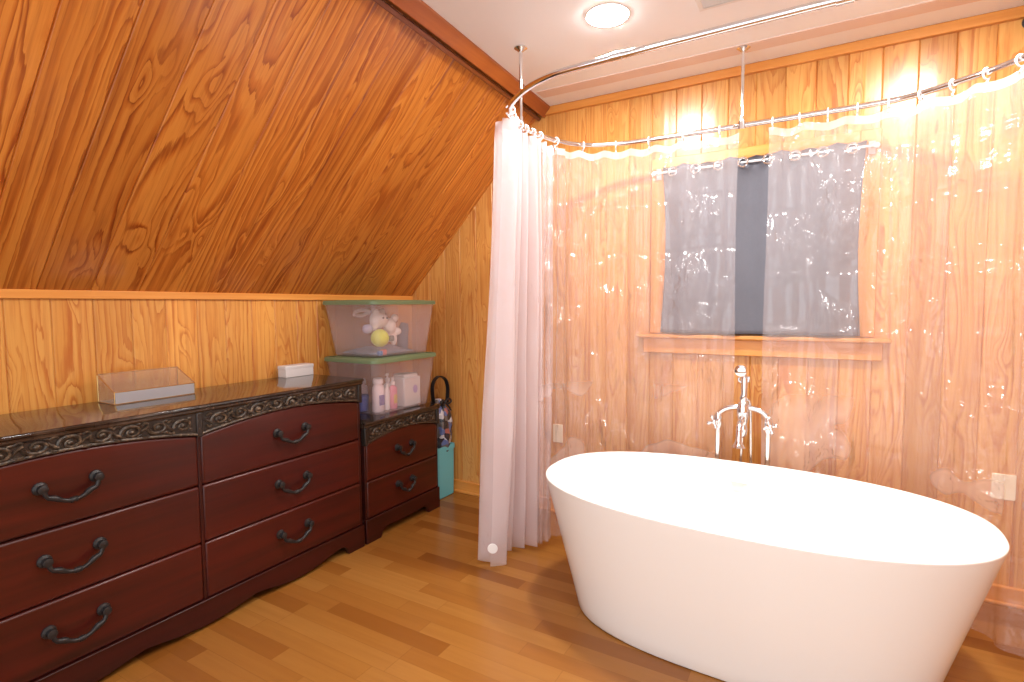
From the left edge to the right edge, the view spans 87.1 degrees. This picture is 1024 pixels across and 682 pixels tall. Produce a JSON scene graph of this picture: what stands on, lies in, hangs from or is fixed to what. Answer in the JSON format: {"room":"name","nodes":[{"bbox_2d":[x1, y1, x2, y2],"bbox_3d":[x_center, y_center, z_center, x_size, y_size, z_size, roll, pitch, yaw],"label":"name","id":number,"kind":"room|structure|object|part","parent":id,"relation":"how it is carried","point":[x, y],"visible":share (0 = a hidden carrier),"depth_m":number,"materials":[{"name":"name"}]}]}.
{"room":"bathroom","nodes":[
{"label":"bathroom","id":0,"kind":"room"},
{"bbox_2d":[0,298,412,414],"bbox_3d":[-1.945,0.508,2.059,0.006,1.438,4.725,2,4,30],"label":"wall","id":1,"kind":"structure","parent":0,"point":[53,351],"depth_m":2.54,"materials":[{"name":"brown wood"}]},
{"bbox_2d":[0,289,412,299],"bbox_3d":[-1.945,-0.177,2.011,0.026,0.036,4.725,2,4,30],"label":"trim","id":2,"kind":"structure","parent":1,"relation":"attached to","point":[4,293],"depth_m":2.54,"materials":[{"name":"brown wood"}]},
{"bbox_2d":[0,0,537,295],"bbox_3d":[-1.354,-0.756,1.625,1.391,1.177,4.725,2,4,30],"label":"ceiling","id":3,"kind":"structure","parent":0,"point":[325,147],"depth_m":2.18,"materials":[{"name":"brown wood"}]},
{"bbox_2d":[97,492,1023,681],"bbox_3d":[0.175,1.321,0.921,4.950,0.060,4.805,2,4,30],"label":"floor","id":4,"kind":"structure","parent":0,"point":[426,600],"depth_m":2.28,"materials":[{"name":"laminate"}]},
{"bbox_2d":[0,374,364,681],"bbox_3d":[-1.467,0.730,2.341,0.499,0.952,1.809,2,4,30],"label":"dresser","id":5,"kind":"object","parent":4,"relation":"on","point":[126,530],"visible":1,"depth_m":2.11,"materials":[{"name":"brown wood"}]},
{"bbox_3d":[-1.494,0.504,1.830,0.044,0.086,0.202,2,4,30],"label":"handle","id":6,"kind":"part","parent":5,"relation":"part of","materials":[{"name":"black metal"}]},
{"bbox_3d":[-1.493,0.748,1.846,0.044,0.086,0.202,2,4,30],"label":"handle","id":7,"kind":"part","parent":5,"relation":"part of","materials":[{"name":"black metal"}]},
{"bbox_3d":[-1.492,0.992,1.862,0.044,0.086,0.202,2,4,30],"label":"handle","id":8,"kind":"part","parent":5,"relation":"part of","materials":[{"name":"black metal"}]},
{"bbox_3d":[-1.511,0.389,1.832,0.013,0.057,0.894,2,4,30],"label":"bead molding","id":9,"kind":"part","parent":5,"relation":"part of","materials":[{"name":"brown wood"}]},
{"bbox_3d":[-1.523,0.499,1.847,0.022,0.251,0.878,2,4,30],"label":"drawer","id":10,"kind":"part","parent":5,"relation":"part of","materials":[{"name":"brown wood"}]},
{"bbox_3d":[-1.522,0.748,1.863,0.022,0.240,0.878,2,4,30],"label":"drawer","id":11,"kind":"part","parent":5,"relation":"part of","materials":[{"name":"brown wood"}]},
{"bbox_3d":[-1.520,0.991,1.879,0.022,0.240,0.878,2,4,30],"label":"drawer","id":12,"kind":"part","parent":5,"relation":"part of","materials":[{"name":"brown wood"}]},
{"bbox_2d":[96,366,194,404],"bbox_3d":[-1.601,0.191,2.370,0.144,0.121,0.327,2,4,30],"label":"glass box","id":13,"kind":"object","parent":5,"relation":"on","point":[139,395],"visible":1,"depth_m":2.32,"materials":[{"name":"clear glass"}]},
{"bbox_2d":[100,393,190,404],"bbox_3d":[-1.600,0.249,2.374,0.140,0.006,0.323,2,4,30],"label":"tray","id":14,"kind":"object","parent":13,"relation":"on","point":[161,395],"depth_m":2.29,"materials":[{"name":"mirror"}]},
{"bbox_3d":[-1.542,0.225,2.338,0.004,0.046,0.323,2,4,30],"label":"panel","id":15,"kind":"part","parent":13,"relation":"part of","materials":[{"name":"grey mirror"}]},
{"bbox_3d":[-1.076,0.446,2.610,0.022,0.251,0.867,2,4,30],"label":"drawer","id":16,"kind":"part","parent":5,"relation":"part of","materials":[{"name":"brown wood"}]},
{"bbox_3d":[-1.075,0.695,2.627,0.022,0.240,0.867,2,4,30],"label":"drawer","id":17,"kind":"part","parent":5,"relation":"part of","materials":[{"name":"brown wood"}]},
{"bbox_3d":[-1.064,0.336,2.595,0.013,0.057,0.884,2,4,30],"label":"bead molding","id":18,"kind":"part","parent":5,"relation":"part of","materials":[{"name":"brown wood"}]},
{"bbox_3d":[-1.073,0.938,2.643,0.022,0.240,0.867,2,4,30],"label":"drawer","id":19,"kind":"part","parent":5,"relation":"part of","materials":[{"name":"brown wood"}]},
{"bbox_3d":[-1.048,0.451,2.594,0.044,0.086,0.202,2,4,30],"label":"handle","id":20,"kind":"part","parent":5,"relation":"part of","materials":[{"name":"black metal"}]},
{"bbox_3d":[-1.046,0.695,2.610,0.044,0.086,0.202,2,4,30],"label":"handle","id":21,"kind":"part","parent":5,"relation":"part of","materials":[{"name":"black metal"}]},
{"bbox_3d":[-1.045,0.939,2.626,0.044,0.086,0.202,2,4,30],"label":"handle","id":22,"kind":"part","parent":5,"relation":"part of","materials":[{"name":"black metal"}]},
{"bbox_2d":[278,363,313,377],"bbox_3d":[-1.242,0.168,3.099,0.072,0.066,0.192,2,4,30],"label":"box","id":23,"kind":"object","parent":5,"relation":"on","point":[301,369],"visible":1,"depth_m":3.06,"materials":[{"name":"white"}]},
{"bbox_3d":[-1.242,0.145,3.098,0.072,0.020,0.192,2,4,30],"label":"box lid","id":24,"kind":"part","parent":23,"relation":"part of","materials":[{"name":"white cardboard"}]},
{"bbox_2d":[360,401,440,544],"bbox_3d":[-0.837,0.781,3.425,0.499,0.700,0.679,2,4,30],"label":"nightstand","id":25,"kind":"object","parent":4,"relation":"on","point":[399,457],"visible":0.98,"depth_m":3.26,"materials":[{"name":"brown wood"}]},
{"bbox_2d":[324,351,435,408],"bbox_3d":[-0.830,0.254,3.463,0.457,0.342,0.590,2,4,30],"label":"storage box","id":26,"kind":"object","parent":25,"relation":"on","point":[410,355],"visible":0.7,"depth_m":3.28,"materials":[{"name":"plastic"}]},
{"bbox_2d":[359,394,368,411],"bbox_3d":[-0.921,0.380,3.319,0.076,0.100,0.076,2,4,30],"label":"bottle","id":27,"kind":"object","parent":26,"relation":"in","point":[364,404],"visible":0.56,"depth_m":3.29,"materials":[{"name":"blue plastic"}]},
{"bbox_3d":[-0.921,0.342,3.316,0.076,0.022,0.076,2,4,30],"label":"tub lid","id":28,"kind":"part","parent":27,"relation":"part of","materials":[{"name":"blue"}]},
{"bbox_2d":[361,378,367,393],"bbox_3d":[-0.935,0.331,3.380,0.054,0.190,0.072,2,4,30],"label":"bottle","id":29,"kind":"object","parent":26,"relation":"in","point":[364,386],"visible":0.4,"depth_m":3.36,"materials":[{"name":"white"}]},
{"bbox_2d":[372,378,384,412],"bbox_3d":[-0.817,0.329,3.293,0.064,0.205,0.084,2,4,30],"label":"lotion bottle","id":30,"kind":"object","parent":26,"relation":"in","point":[378,398],"visible":1,"depth_m":3.26,"materials":[{"name":"white plastic"}]},
{"bbox_2d":[323,300,434,355],"bbox_3d":[-0.832,-0.089,3.441,0.457,0.342,0.590,2,4,30],"label":"storage box","id":31,"kind":"object","parent":26,"relation":"on","point":[335,302],"visible":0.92,"depth_m":3.21,"materials":[{"name":"plastic"}]},
{"bbox_2d":[352,309,370,317],"bbox_3d":[-0.935,-0.174,3.344,0.035,0.055,0.125,3,5,41],"label":"hoop","id":32,"kind":"object","parent":31,"relation":"in","point":[367,311],"visible":1,"depth_m":3.34,"materials":[{"name":"beige"}]},
{"bbox_2d":[362,324,372,333],"bbox_3d":[-0.864,-0.072,3.222,0.059,0.056,0.067,2,4,30],"label":"plush","id":33,"kind":"object","parent":31,"relation":"in","point":[367,328],"visible":1,"depth_m":3.20,"materials":[{"name":"white"}]},
{"bbox_2d":[343,344,412,354],"bbox_3d":[-0.849,0.047,3.433,0.292,0.048,0.345,2,4,30],"label":"folded cloth","id":34,"kind":"object","parent":31,"relation":"in","point":[366,350],"visible":0.94,"depth_m":3.34,"materials":[{"name":"fabric"}]},
{"bbox_2d":[369,309,400,344],"bbox_3d":[-0.802,-0.087,3.381,0.112,0.233,0.223,2,4,30],"label":"plush toy","id":35,"kind":"object","parent":34,"relation":"on","point":[378,319],"visible":0.86,"depth_m":3.35,"materials":[{"name":"white"}]},
{"bbox_3d":[-0.833,-0.246,3.430,0.457,0.028,0.590,2,4,30],"label":"lid","id":36,"kind":"part","parent":31,"relation":"part of","materials":[{"name":"green plastic"}]},
{"bbox_2d":[377,349,386,355],"bbox_3d":[-0.780,0.068,3.235,0.030,0.034,0.060,2,4,30],"label":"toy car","id":37,"kind":"object","parent":31,"relation":"in","point":[383,351],"visible":1,"depth_m":3.23,"materials":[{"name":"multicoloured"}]},
{"bbox_2d":[371,329,393,346],"bbox_3d":[-0.792,-0.018,3.255,0.111,0.108,0.120,2,4,30],"label":"ball","id":38,"kind":"object","parent":31,"relation":"in","point":[379,337],"visible":1,"depth_m":3.21,"materials":[{"name":"yellow"}]},
{"bbox_2d":[397,322,408,347],"bbox_3d":[-0.731,-0.032,3.599,0.084,0.190,0.082,2,4,30],"label":"bottle","id":39,"kind":"object","parent":31,"relation":"in","point":[402,338],"visible":0.8,"depth_m":3.57,"materials":[{"name":"grey plastic"}]},
{"bbox_3d":[-0.831,0.097,3.453,0.457,0.028,0.590,2,4,30],"label":"lid","id":40,"kind":"part","parent":26,"relation":"part of","materials":[{"name":"green plastic"}]},
{"bbox_2d":[384,383,389,409],"bbox_3d":[-0.776,0.345,3.346,0.030,0.165,0.040,2,4,30],"label":"shampoo bottle","id":41,"kind":"object","parent":26,"relation":"in","point":[386,391],"visible":0.96,"depth_m":3.33,"materials":[{"name":"white"}]},
{"bbox_2d":[383,373,390,389],"bbox_3d":[-0.798,0.313,3.455,0.048,0.215,0.064,2,4,30],"label":"bottle","id":42,"kind":"object","parent":26,"relation":"in","point":[387,380],"visible":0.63,"depth_m":3.44,"materials":[{"name":"white plastic"}]},
{"bbox_2d":[389,377,396,408],"bbox_3d":[-0.749,0.325,3.391,0.046,0.200,0.060,2,4,30],"label":"soap bottle","id":43,"kind":"object","parent":26,"relation":"in","point":[393,389],"visible":0.98,"depth_m":3.37,"materials":[{"name":"pink plastic"}]},
{"bbox_2d":[391,372,419,406],"bbox_3d":[-0.693,0.313,3.521,0.117,0.205,0.160,2,4,30],"label":"box","id":44,"kind":"object","parent":26,"relation":"in","point":[407,384],"visible":0.91,"depth_m":3.46,"materials":[{"name":"white"}]},
{"bbox_3d":[-0.695,0.222,3.515,0.097,0.022,0.130,2,4,30],"label":"carton lid","id":45,"kind":"part","parent":44,"relation":"part of","materials":[{"name":"white cardboard"}]},
{"bbox_3d":[-0.670,0.651,3.318,0.022,0.255,0.629,2,4,30],"label":"drawer","id":46,"kind":"part","parent":25,"relation":"part of","materials":[{"name":"brown wood"}]},
{"bbox_3d":[-0.669,0.889,3.334,0.022,0.214,0.629,2,4,30],"label":"drawer","id":47,"kind":"part","parent":25,"relation":"part of","materials":[{"name":"brown wood"}]},
{"bbox_3d":[-0.658,0.539,3.303,0.013,0.057,0.646,2,4,30],"label":"bead molding","id":48,"kind":"part","parent":25,"relation":"part of","materials":[{"name":"brown wood"}]},
{"bbox_3d":[-0.642,0.661,3.302,0.044,0.086,0.172,2,4,30],"label":"handle","id":49,"kind":"part","parent":25,"relation":"part of","materials":[{"name":"black metal"}]},
{"bbox_3d":[-0.640,0.883,3.317,0.044,0.086,0.172,2,4,30],"label":"handle","id":50,"kind":"part","parent":25,"relation":"part of","materials":[{"name":"black metal"}]},
{"bbox_2d":[437,442,454,498],"bbox_3d":[-0.574,0.917,3.869,0.275,0.366,0.208,2,4,30],"label":"bin","id":51,"kind":"object","parent":4,"relation":"on","point":[445,459],"visible":0.38,"depth_m":3.80,"materials":[{"name":"teal plastic"}]},
{"bbox_2d":[430,376,452,451],"bbox_3d":[-0.534,0.547,3.827,0.229,0.610,0.213,2,4,30],"label":"bag","id":52,"kind":"object","parent":51,"relation":"in","point":[444,428],"visible":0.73,"depth_m":3.77,"materials":[{"name":"fabric"}]},
{"bbox_3d":[-0.507,0.344,3.798,0.028,0.200,0.181,2,4,30],"label":"handle","id":53,"kind":"part","parent":52,"relation":"part of","materials":[{"name":"black plastic"}]},
{"bbox_2d":[707,365,777,465],"bbox_3d":[1.110,0.644,2.625,0.324,1.056,0.203,2,4,30],"label":"tub filler","id":54,"kind":"object","parent":4,"relation":"on","point":[744,410],"visible":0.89,"depth_m":2.64,"materials":[{"name":"silver metal"}]},
{"bbox_3d":[1.013,0.402,2.698,0.070,0.070,0.054,2,4,30],"label":"cross handle","id":55,"kind":"part","parent":54,"relation":"part of","materials":[{"name":"silver metal"}]},
{"bbox_3d":[1.097,0.438,2.592,0.061,0.128,0.157,2,4,30],"label":"spout","id":56,"kind":"part","parent":54,"relation":"part of","materials":[{"name":"silver metal"}]},
{"bbox_3d":[1.143,0.235,2.656,0.038,0.137,0.036,2,4,30],"label":"shower handle","id":57,"kind":"part","parent":54,"relation":"part of","materials":[{"name":"silver metal"}]},
{"bbox_3d":[1.232,0.409,2.570,0.070,0.070,0.054,2,4,30],"label":"cross handle","id":58,"kind":"part","parent":54,"relation":"part of","materials":[{"name":"silver metal"}]},
{"bbox_2d":[546,452,1009,681],"bbox_3d":[0.922,0.906,2.228,1.662,0.578,0.934,2,4,32],"label":"bathtub","id":59,"kind":"object","parent":4,"relation":"on","point":[725,570],"visible":1,"depth_m":1.96,"materials":[{"name":"white ceramic"}]},
{"bbox_2d":[411,19,1023,588],"bbox_3d":[1.352,-0.145,2.828,4.920,2.600,0.006,2,4,30],"label":"wall","id":60,"kind":"structure","parent":0,"point":[541,295],"depth_m":2.82,"materials":[{"name":"brown wood"}]},
{"bbox_2d":[373,0,540,120],"bbox_3d":[-0.914,-1.273,1.330,0.047,0.045,4.732,2,4,27],"label":"trim","id":61,"kind":"structure","parent":60,"relation":"attached to","point":[382,3],"depth_m":2.48,"materials":[{"name":"brown wood"}]},
{"bbox_2d":[385,0,549,117],"bbox_3d":[-0.877,-1.304,1.306,0.102,0.080,4.735,2,4,27],"label":"trim","id":62,"kind":"structure","parent":60,"relation":"attached to","point":[419,12],"depth_m":2.52,"materials":[{"name":"brown wood"}]},
{"bbox_2d":[553,424,562,442],"bbox_3d":[0.298,0.598,3.492,0.068,0.118,0.013,2,4,30],"label":"wall plate","id":63,"kind":"object","parent":60,"relation":"attached to","point":[557,428],"visible":1,"depth_m":3.49,"materials":[{"name":"beige plastic"}]},
{"bbox_2d":[454,479,1023,609],"bbox_3d":[1.364,1.111,2.898,4.900,0.085,0.022,2,4,30],"label":"baseboard","id":64,"kind":"structure","parent":60,"relation":"attached to","point":[1002,593],"depth_m":3.60,"materials":[{"name":"brown wood"}]},
{"bbox_2d":[636,128,891,360],"bbox_3d":[1.276,-0.468,2.848,1.220,1.098,0.120,2,4,30],"label":"window","id":65,"kind":"structure","parent":60,"relation":"in","point":[794,346],"depth_m":2.74,"materials":[{"name":"brown wood"}]},
{"bbox_3d":[0.843,-0.538,3.090,0.085,0.985,0.032,2,4,30],"label":"casing","id":66,"kind":"part","parent":65,"relation":"part of","materials":[{"name":"brown wood"}]},
{"bbox_3d":[1.297,-0.484,2.878,0.915,0.900,0.035,2,4,30],"label":"sash","id":67,"kind":"part","parent":65,"relation":"part of","materials":[{"name":"brown wood"}]},
{"bbox_3d":[1.279,-0.019,2.878,1.220,0.022,0.120,2,4,30],"label":"sill","id":68,"kind":"part","parent":65,"relation":"part of","materials":[{"name":"brown wood"}]},
{"bbox_3d":[1.272,-0.973,2.808,0.915,0.085,0.032,2,4,30],"label":"head casing","id":69,"kind":"part","parent":65,"relation":"part of","materials":[{"name":"brown wood"}]},
{"bbox_2d":[652,141,879,179],"bbox_3d":[1.253,-0.925,2.773,1.064,0.060,0.054,2,4,30],"label":"curtain rod","id":70,"kind":"object","parent":65,"relation":"attached to","point":[873,145],"visible":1,"depth_m":2.67,"materials":[{"name":"white metal"}]},
{"bbox_2d":[660,140,866,335],"bbox_3d":[1.250,-0.496,2.787,0.955,0.923,0.045,2,4,30],"label":"window curtain","id":71,"kind":"object","parent":70,"relation":"hanging from","point":[770,246],"visible":1,"depth_m":2.76,"materials":[{"name":"grey fabric"}]},
{"bbox_3d":[1.707,-0.510,2.586,0.085,0.985,0.032,2,4,30],"label":"casing","id":72,"kind":"part","parent":65,"relation":"part of","materials":[{"name":"brown wood"}]},
{"bbox_2d":[545,5,1023,115],"bbox_3d":[1.823,-1.392,2.453,3.800,0.048,0.026,2,4,30],"label":"trim","id":73,"kind":"structure","parent":60,"relation":"attached to","point":[1016,13],"depth_m":2.65,"materials":[{"name":"brown wood"}]},
{"bbox_2d":[990,473,1016,500],"bbox_3d":[2.183,0.648,2.393,0.083,0.115,0.013,2,4,30],"label":"wall plate","id":74,"kind":"object","parent":60,"relation":"attached to","point":[1003,486],"visible":1,"depth_m":2.39,"materials":[{"name":"beige plastic"}]},
{"bbox_2d":[422,0,1023,105],"bbox_3d":[0.656,-1.302,0.457,3.800,0.050,4.805,2,4,30],"label":"ceiling","id":75,"kind":"structure","parent":0,"point":[556,34],"depth_m":2.44,"materials":[{"name":"white paint"}]},
{"bbox_2d":[585,3,629,27],"bbox_3d":[0.410,-1.394,2.315,0.192,0.009,0.192,2,4,30],"label":"recessed light","id":76,"kind":"object","parent":75,"relation":"in","point":[608,14],"visible":1,"depth_m":2.30,"materials":[{"name":"white plastic"}]},
{"bbox_2d":[695,0,741,11],"bbox_3d":[0.896,-1.384,2.116,0.340,0.008,0.175,2,4,30],"label":"ceiling vent","id":77,"kind":"object","parent":75,"relation":"in","point":[703,5],"visible":1,"depth_m":2.21,"materials":[{"name":"white plastic"}]},
{"bbox_2d":[536,0,980,97],"bbox_3d":[1.762,-1.402,2.250,3.700,0.005,0.098,2,4,30],"label":"trim","id":78,"kind":"structure","parent":75,"relation":"attached to","point":[933,5],"depth_m":2.56,"materials":[{"name":"beige paint"}]},
{"bbox_2d":[507,0,1023,147],"bbox_3d":[0.938,-1.195,2.145,2.092,0.389,1.075,2,4,30],"label":"shower rod","id":79,"kind":"object","parent":75,"relation":"hanging from","point":[742,124],"visible":0.92,"depth_m":2.13,"materials":[{"name":"silver metal"}]},
{"bbox_2d":[505,105,515,119],"bbox_3d":[-0.006,-1.015,2.392,0.045,0.066,0.007,0,4,-1],"label":"curtain ring","id":80,"kind":"object","parent":79,"relation":"hanging from","point":[507,114],"visible":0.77,"depth_m":2.39,"materials":[{"name":"white plastic"}]},
{"bbox_2d":[487,118,540,553],"bbox_3d":[-0.014,0.057,2.784,0.311,2.160,0.564,1,4,23],"label":"shower curtain","id":81,"kind":"object","parent":79,"relation":"hanging from","point":[507,129],"visible":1,"depth_m":2.59,"materials":[{"name":"fabric"}]},
{"bbox_3d":[0.043,-1.232,2.611,0.017,0.358,0.017,2,4,30],"label":"hanger post","id":82,"kind":"part","parent":79,"relation":"part of","materials":[{"name":"silver metal"}]},
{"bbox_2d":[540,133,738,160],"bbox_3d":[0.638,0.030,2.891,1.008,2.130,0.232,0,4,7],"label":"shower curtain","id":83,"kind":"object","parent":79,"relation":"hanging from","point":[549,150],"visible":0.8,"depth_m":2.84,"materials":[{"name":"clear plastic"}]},
{"bbox_3d":[1.122,-1.239,2.621,0.017,0.358,0.017,2,4,30],"label":"hanger post","id":84,"kind":"part","parent":79,"relation":"part of","materials":[{"name":"silver metal"}]},
{"bbox_2d":[917,89,922,104],"bbox_3d":[1.701,-1.016,2.244,0.045,0.066,0.007,-3,4,-32],"label":"curtain ring","id":85,"kind":"object","parent":79,"relation":"hanging from","point":[919,90],"visible":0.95,"depth_m":2.24,"materials":[{"name":"white plastic"}]},
{"bbox_2d":[949,79,955,95],"bbox_3d":[1.752,-1.010,2.143,0.045,0.066,0.007,-2,4,-24],"label":"curtain ring","id":86,"kind":"object","parent":79,"relation":"hanging from","point":[950,88],"visible":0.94,"depth_m":2.14,"materials":[{"name":"white plastic"}]},
{"bbox_2d":[982,67,990,81],"bbox_3d":[1.795,-1.003,2.039,0.045,0.066,0.007,-2,4,-18],"label":"curtain ring","id":87,"kind":"object","parent":79,"relation":"hanging from","point":[983,70],"visible":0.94,"depth_m":2.03,"materials":[{"name":"white plastic"}]},
{"bbox_2d":[1015,53,1023,71],"bbox_3d":[1.821,-0.996,1.929,0.045,0.066,0.007,-1,4,-9],"label":"curtain ring","id":88,"kind":"object","parent":79,"relation":"hanging from","point":[1018,55],"visible":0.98,"depth_m":1.93,"materials":[{"name":"white plastic"}]},
{"label":"curtain ring","id":89,"kind":"object","parent":79,"relation":"hanging from","visible":0},
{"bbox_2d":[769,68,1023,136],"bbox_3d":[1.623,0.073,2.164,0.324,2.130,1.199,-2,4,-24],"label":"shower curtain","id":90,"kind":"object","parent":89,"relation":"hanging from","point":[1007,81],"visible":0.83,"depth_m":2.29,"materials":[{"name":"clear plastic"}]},
{"label":"outside","id":91,"kind":"structure","parent":0,"visible":0},
{"bbox_2d":[666,332,842,336],"bbox_3d":[1.412,-0.512,3.073,1.515,1.500,0.030,2,4,30],"label":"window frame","id":92,"kind":"structure","parent":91,"point":[666,332],"depth_m":3.03,"materials":[{"name":"grey"}]}
]}

